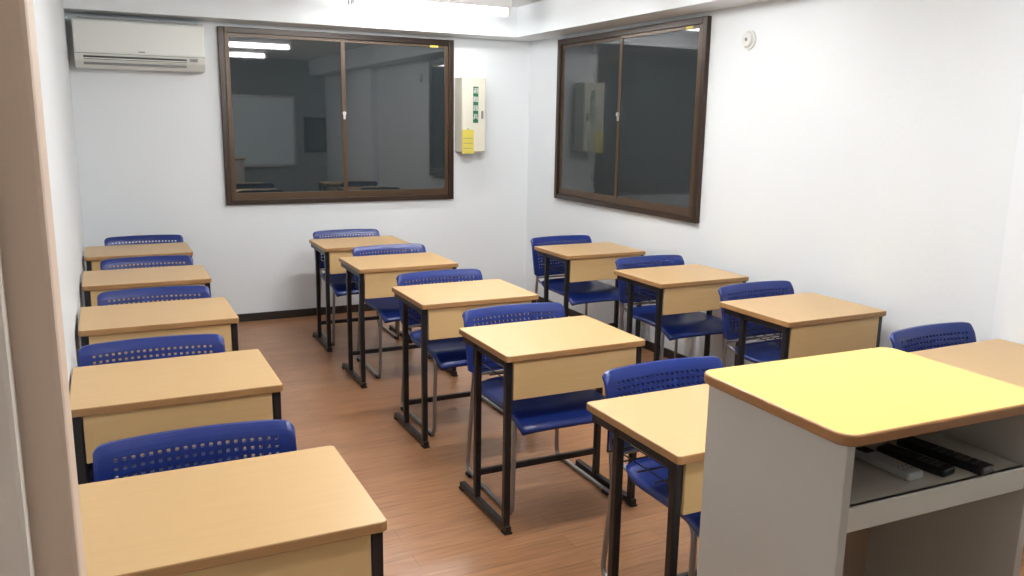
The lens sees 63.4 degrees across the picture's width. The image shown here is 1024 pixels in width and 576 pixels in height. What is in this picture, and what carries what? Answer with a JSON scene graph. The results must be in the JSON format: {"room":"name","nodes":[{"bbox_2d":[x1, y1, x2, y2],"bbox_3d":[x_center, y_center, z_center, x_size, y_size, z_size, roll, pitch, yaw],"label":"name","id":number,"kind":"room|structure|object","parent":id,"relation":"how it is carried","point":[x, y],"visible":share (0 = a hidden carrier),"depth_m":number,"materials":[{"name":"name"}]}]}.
{"room":"classroom","nodes":[
{"label":"classroom","id":0,"kind":"room"},
{"bbox_2d":[33,0,86,392],"bbox_3d":[-1.751,-0.329,3.127,0.100,2.420,5.700,-5,13,-26],"label":"wall","id":1,"kind":"structure","parent":0,"point":[49,15],"depth_m":3.32,"materials":[{"name":"white paint"}]},
{"bbox_2d":[0,0,86,575],"bbox_3d":[-0.198,0.442,0.169,0.207,2.120,1.150,-5,13,-26],"label":"door","id":2,"kind":"structure","parent":1,"relation":"in","point":[41,534],"depth_m":0.53,"materials":[{"name":"brown wood"}]},
{"bbox_2d":[65,12,529,313],"bbox_3d":[-1.434,-0.990,6.447,3.650,2.420,0.100,-5,13,-26],"label":"wall","id":3,"kind":"structure","parent":0,"point":[149,144],"depth_m":6.24,"materials":[{"name":"white paint"}]},
{"bbox_2d":[71,16,204,72],"bbox_3d":[-2.509,-1.638,5.601,0.800,0.319,0.204,-5,13,-26],"label":"air conditioner","id":4,"kind":"object","parent":3,"relation":"attached to","point":[99,43],"visible":1,"depth_m":5.52,"materials":[{"name":"plastic"}]},
{"bbox_2d":[63,0,541,41],"bbox_3d":[-1.340,-2.032,6.078,3.450,0.230,0.250,-5,13,-26],"label":"soffit","id":5,"kind":"structure","parent":3,"relation":"attached to","point":[325,14],"depth_m":5.95,"materials":[{"name":"white paint"}]},
{"bbox_2d":[237,304,374,321],"bbox_3d":[-1.434,0.177,6.628,3.438,0.060,0.012,-5,13,-26],"label":"baseboard","id":6,"kind":"structure","parent":3,"relation":"attached to","point":[355,308],"depth_m":6.49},
{"bbox_2d":[217,26,453,204],"bbox_3d":[-1.285,-1.296,6.375,1.800,1.267,0.046,-5,13,-26],"label":"window","id":7,"kind":"structure","parent":3,"relation":"in","point":[307,116],"depth_m":6.34,"materials":[{"name":"glass"}]},
{"bbox_2d":[455,77,485,153],"bbox_3d":[-0.337,-1.402,6.757,0.210,0.600,0.170,-5,13,-26],"label":"equipment box","id":8,"kind":"object","parent":3,"relation":"attached to","point":[470,93],"visible":1,"depth_m":6.69,"materials":[{"name":"beige metal"}]},
{"bbox_2d":[512,0,543,6],"bbox_3d":[0.098,-1.550,2.957,3.850,0.100,7.380,-5,13,-26],"label":"ceiling","id":9,"kind":"structure","parent":0,"point":[515,3],"depth_m":6.32,"materials":[{"name":"white paint"}]},
{"bbox_2d":[348,0,511,16],"bbox_3d":[-0.565,-2.035,5.891,1.200,0.125,0.120,-5,13,-26],"label":"ceiling lamp","id":10,"kind":"object","parent":9,"relation":"attached to","point":[503,7],"depth_m":5.93,"materials":[{"name":"white plastic"}]},
{"bbox_2d":[231,310,1023,575],"bbox_3d":[0.058,0.920,3.452,3.850,0.100,7.380,-5,13,-26],"label":"floor","id":11,"kind":"structure","parent":0,"point":[558,517],"depth_m":3.69,"materials":[{"name":"brown wood"}]},
{"bbox_2d":[84,242,192,270],"bbox_3d":[-2.369,0.099,5.317,0.606,0.700,0.463,-5,13,-26],"label":"student desk","id":12,"kind":"object","parent":11,"relation":"on","point":[94,255],"visible":0.36,"depth_m":5.16,"materials":[{"name":"laminate"}]},
{"bbox_2d":[104,234,182,245],"bbox_3d":[-2.383,0.053,5.454,0.489,0.735,0.569,-4,13,-25],"label":"chair","id":13,"kind":"object","parent":11,"relation":"on","point":[108,241],"visible":0.16,"depth_m":5.61,"materials":[{"name":"blue plastic"}]},
{"bbox_2d":[100,255,192,269],"bbox_3d":[-1.987,0.228,4.613,0.489,0.735,0.569,-5,13,-26],"label":"chair","id":14,"kind":"object","parent":11,"relation":"on","point":[104,265],"visible":0.11,"depth_m":4.77,"materials":[{"name":"blue plastic"}]},
{"bbox_2d":[82,265,211,306],"bbox_3d":[-1.951,0.273,4.483,0.606,0.700,0.463,-5,13,-26],"label":"student desk","id":15,"kind":"object","parent":11,"relation":"on","point":[94,283],"visible":0.28,"depth_m":4.32,"materials":[{"name":"laminate"}]},
{"bbox_2d":[97,285,210,305],"bbox_3d":[-1.576,0.408,3.749,0.489,0.735,0.569,-5,13,-26],"label":"chair","id":16,"kind":"object","parent":11,"relation":"on","point":[204,291],"visible":0.12,"depth_m":3.90,"materials":[{"name":"blue plastic"}]},
{"bbox_2d":[78,334,237,482],"bbox_3d":[-1.202,0.592,2.863,0.489,0.735,0.569,-4,13,-25],"label":"chair","id":17,"kind":"object","parent":11,"relation":"on","point":[86,353],"visible":0.15,"depth_m":3.01,"materials":[{"name":"blue plastic"}]},
{"bbox_2d":[78,297,243,456],"bbox_3d":[-1.530,0.448,3.643,0.606,0.700,0.463,-5,13,-26],"label":"student desk","id":18,"kind":"object","parent":11,"relation":"on","point":[97,324],"visible":0.56,"depth_m":3.48,"materials":[{"name":"laminate"}]},
{"bbox_2d":[70,349,282,484],"bbox_3d":[-1.104,0.629,2.775,0.606,0.700,0.463,-5,13,-26],"label":"student desk","id":19,"kind":"object","parent":11,"relation":"on","point":[115,401],"visible":0.69,"depth_m":2.58,"materials":[{"name":"laminate"}]},
{"bbox_2d":[93,419,296,481],"bbox_3d":[-0.709,0.775,1.988,0.489,0.735,0.569,-4,13,-25],"label":"chair","id":20,"kind":"object","parent":11,"relation":"on","point":[104,465],"visible":0.27,"depth_m":2.14,"materials":[{"name":"blue plastic"}]},
{"bbox_2d":[78,446,386,575],"bbox_3d":[-0.639,0.814,1.890,0.606,0.700,0.463,-5,13,-26],"label":"student desk","id":21,"kind":"object","parent":11,"relation":"on","point":[305,512],"visible":0.89,"depth_m":1.75,"materials":[{"name":"laminate"}]},
{"bbox_2d":[313,229,398,345],"bbox_3d":[-1.110,-0.020,5.919,0.489,0.735,0.569,-4,13,-25],"label":"chair","id":22,"kind":"object","parent":11,"relation":"on","point":[337,281],"visible":0.2,"depth_m":5.96,"materials":[{"name":"blue plastic"}]},
{"bbox_2d":[309,235,412,351],"bbox_3d":[-1.054,0.023,5.802,0.606,0.700,0.463,-5,13,-26],"label":"student desk","id":23,"kind":"object","parent":11,"relation":"on","point":[332,249],"visible":0.56,"depth_m":5.67,"materials":[{"name":"laminate"}]},
{"bbox_2d":[352,244,425,378],"bbox_3d":[-0.686,0.129,5.214,0.489,0.735,0.569,-5,13,-26],"label":"chair","id":24,"kind":"object","parent":11,"relation":"on","point":[388,309],"visible":0.22,"depth_m":5.22,"materials":[{"name":"blue plastic"}]},
{"bbox_2d":[339,252,457,388],"bbox_3d":[-0.694,0.176,5.066,0.606,0.700,0.463,-5,13,-26],"label":"student desk","id":25,"kind":"object","parent":11,"relation":"on","point":[377,274],"visible":0.61,"depth_m":4.86,"materials":[{"name":"laminate"}]},
{"bbox_2d":[396,269,511,435],"bbox_3d":[-0.280,0.316,4.315,0.489,0.735,0.569,-5,13,-27],"label":"chair","id":26,"kind":"object","parent":11,"relation":"on","point":[447,353],"visible":0.3,"depth_m":4.33,"materials":[{"name":"blue plastic"}]},
{"bbox_2d":[392,279,537,448],"bbox_3d":[-0.245,0.357,4.201,0.606,0.700,0.463,-5,13,-26],"label":"student desk","id":27,"kind":"object","parent":11,"relation":"on","point":[445,303],"visible":0.79,"depth_m":4.01,"materials":[{"name":"laminate"}]},
{"bbox_2d":[462,302,612,514],"bbox_3d":[0.112,0.485,3.499,0.489,0.735,0.569,-4,13,-25],"label":"chair","id":28,"kind":"object","parent":11,"relation":"on","point":[556,411],"visible":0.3,"depth_m":3.44,"materials":[{"name":"blue plastic"}]},
{"bbox_2d":[459,315,644,535],"bbox_3d":[0.148,0.527,3.386,0.606,0.700,0.463,-5,13,-26],"label":"student desk","id":29,"kind":"object","parent":11,"relation":"on","point":[544,357],"visible":0.98,"depth_m":3.21,"materials":[{"name":"laminate"}]},
{"bbox_2d":[530,235,623,330],"bbox_3d":[0.457,0.037,5.762,0.489,0.735,0.569,-5,13,-26],"label":"chair","id":30,"kind":"object","parent":11,"relation":"on","point":[584,292],"visible":0.41,"depth_m":5.80,"materials":[{"name":"blue plastic"}]},
{"bbox_2d":[534,242,645,336],"bbox_3d":[0.515,0.078,5.650,0.606,0.700,0.463,-5,13,-26],"label":"student desk","id":31,"kind":"object","parent":11,"relation":"on","point":[583,261],"visible":0.75,"depth_m":5.43,"materials":[{"name":"laminate"}]},
{"bbox_2d":[586,384,708,575],"bbox_3d":[0.590,0.709,2.512,0.606,0.700,0.463,-5,13,-26],"label":"student desk","id":32,"kind":"object","parent":11,"relation":"on","point":[669,426],"visible":0.43,"depth_m":2.35,"materials":[{"name":"laminate"}]},
{"bbox_2d":[601,356,723,575],"bbox_3d":[0.623,0.661,2.667,0.489,0.735,0.569,-5,13,-25],"label":"chair","id":33,"kind":"object","parent":11,"relation":"on","point":[646,377],"visible":0.26,"depth_m":2.77,"materials":[{"name":"blue plastic"}]},
{"bbox_2d":[615,255,725,366],"bbox_3d":[0.945,0.213,4.923,0.489,0.735,0.569,-4,13,-25],"label":"chair","id":34,"kind":"object","parent":11,"relation":"on","point":[675,327],"visible":0.44,"depth_m":4.90,"materials":[{"name":"blue plastic"}]},
{"bbox_2d":[614,264,748,365],"bbox_3d":[0.951,0.260,4.779,0.606,0.700,0.463,-5,13,-26],"label":"student desk","id":35,"kind":"object","parent":11,"relation":"on","point":[678,289],"visible":0.7,"depth_m":4.56,"materials":[{"name":"laminate"}]},
{"bbox_2d":[718,280,793,367],"bbox_3d":[1.364,0.382,4.117,0.489,0.735,0.569,-5,13,-27],"label":"chair","id":36,"kind":"object","parent":11,"relation":"on","point":[761,351],"visible":0.3,"depth_m":4.21,"materials":[{"name":"blue plastic"}]},
{"bbox_2d":[719,292,885,365],"bbox_3d":[1.356,0.429,3.970,0.606,0.700,0.463,-5,13,-26],"label":"student desk","id":37,"kind":"object","parent":11,"relation":"on","point":[810,324],"visible":0.73,"depth_m":3.78,"materials":[{"name":"laminate"}]},
{"bbox_2d":[697,347,1023,575],"bbox_3d":[0.749,0.692,1.848,0.571,1.000,0.427,-4,12,-24],"label":"lectern","id":38,"kind":"object","parent":11,"relation":"on","point":[786,492],"visible":1,"depth_m":1.71,"materials":[{"name":"laminate"}]},
{"bbox_2d":[855,446,922,480],"bbox_3d":[0.762,0.356,1.696,0.045,0.018,0.150,-5,13,-26],"label":"remote control","id":39,"kind":"object","parent":38,"relation":"on","point":[891,465],"visible":0.88,"depth_m":1.68,"materials":[{"name":"grey plastic"}]},
{"bbox_2d":[877,443,954,476],"bbox_3d":[0.832,0.354,1.713,0.042,0.018,0.150,-6,13,-32],"label":"remote control","id":40,"kind":"object","parent":38,"relation":"on","point":[922,462],"visible":0.98,"depth_m":1.70,"materials":[{"name":"black plastic"}]},
{"bbox_2d":[897,436,993,475],"bbox_3d":[0.906,0.349,1.742,0.045,0.018,0.190,-6,13,-31],"label":"remote control","id":41,"kind":"object","parent":38,"relation":"on","point":[940,453],"visible":0.95,"depth_m":1.72,"materials":[{"name":"black plastic"}]},
{"bbox_2d":[889,322,975,351],"bbox_3d":[1.829,0.564,3.245,0.489,0.735,0.569,-5,13,-26],"label":"chair","id":42,"kind":"object","parent":11,"relation":"on","point":[930,336],"visible":0.27,"depth_m":3.41,"materials":[{"name":"blue plastic"}]},
{"bbox_2d":[908,339,1023,387],"bbox_3d":[1.794,0.611,3.095,0.606,0.700,0.463,-5,13,-26],"label":"student desk","id":43,"kind":"object","parent":11,"relation":"on","point":[998,359],"visible":0.14,"depth_m":3.07,"materials":[{"name":"laminate"}]},
{"bbox_2d":[525,0,1023,366],"bbox_3d":[1.783,-0.443,3.975,0.100,2.420,7.280,-5,13,-26],"label":"wall","id":44,"kind":"structure","parent":0,"point":[863,152],"depth_m":4.08,"materials":[{"name":"white paint"}]},
{"bbox_2d":[537,296,686,358],"bbox_3d":[1.068,0.449,5.475,0.012,0.060,4.340,-5,13,-26],"label":"baseboard","id":45,"kind":"structure","parent":44,"relation":"attached to","point":[668,353],"depth_m":5.71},
{"bbox_2d":[554,16,711,222],"bbox_3d":[0.755,-1.169,5.811,0.046,1.232,1.810,-5,13,-26],"label":"window","id":46,"kind":"structure","parent":44,"relation":"in","point":[631,103],"depth_m":5.63,"materials":[{"name":"glass"}]},
{"bbox_2d":[517,0,772,38],"bbox_3d":[1.677,-1.490,3.618,0.250,0.230,6.930,-5,13,-26],"label":"ceiling beam","id":47,"kind":"structure","parent":44,"relation":"attached to","point":[545,19],"depth_m":5.62,"materials":[{"name":"white paint"}]},
{"bbox_2d":[741,29,755,49],"bbox_3d":[1.317,-1.389,4.636,0.026,0.108,0.108,-5,13,-26],"label":"smoke detector","id":48,"kind":"object","parent":44,"relation":"attached to","point":[748,40],"visible":1,"depth_m":4.62,"materials":[{"name":"plastic"}]},
{"bbox_2d":[991,95,1023,344],"bbox_3d":[2.268,-0.085,2.816,0.088,2.190,1.185,-5,13,-26],"label":"pillar","id":49,"kind":"structure","parent":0,"point":[1008,322],"depth_m":3.29,"materials":[{"name":"white paint"}]}
]}

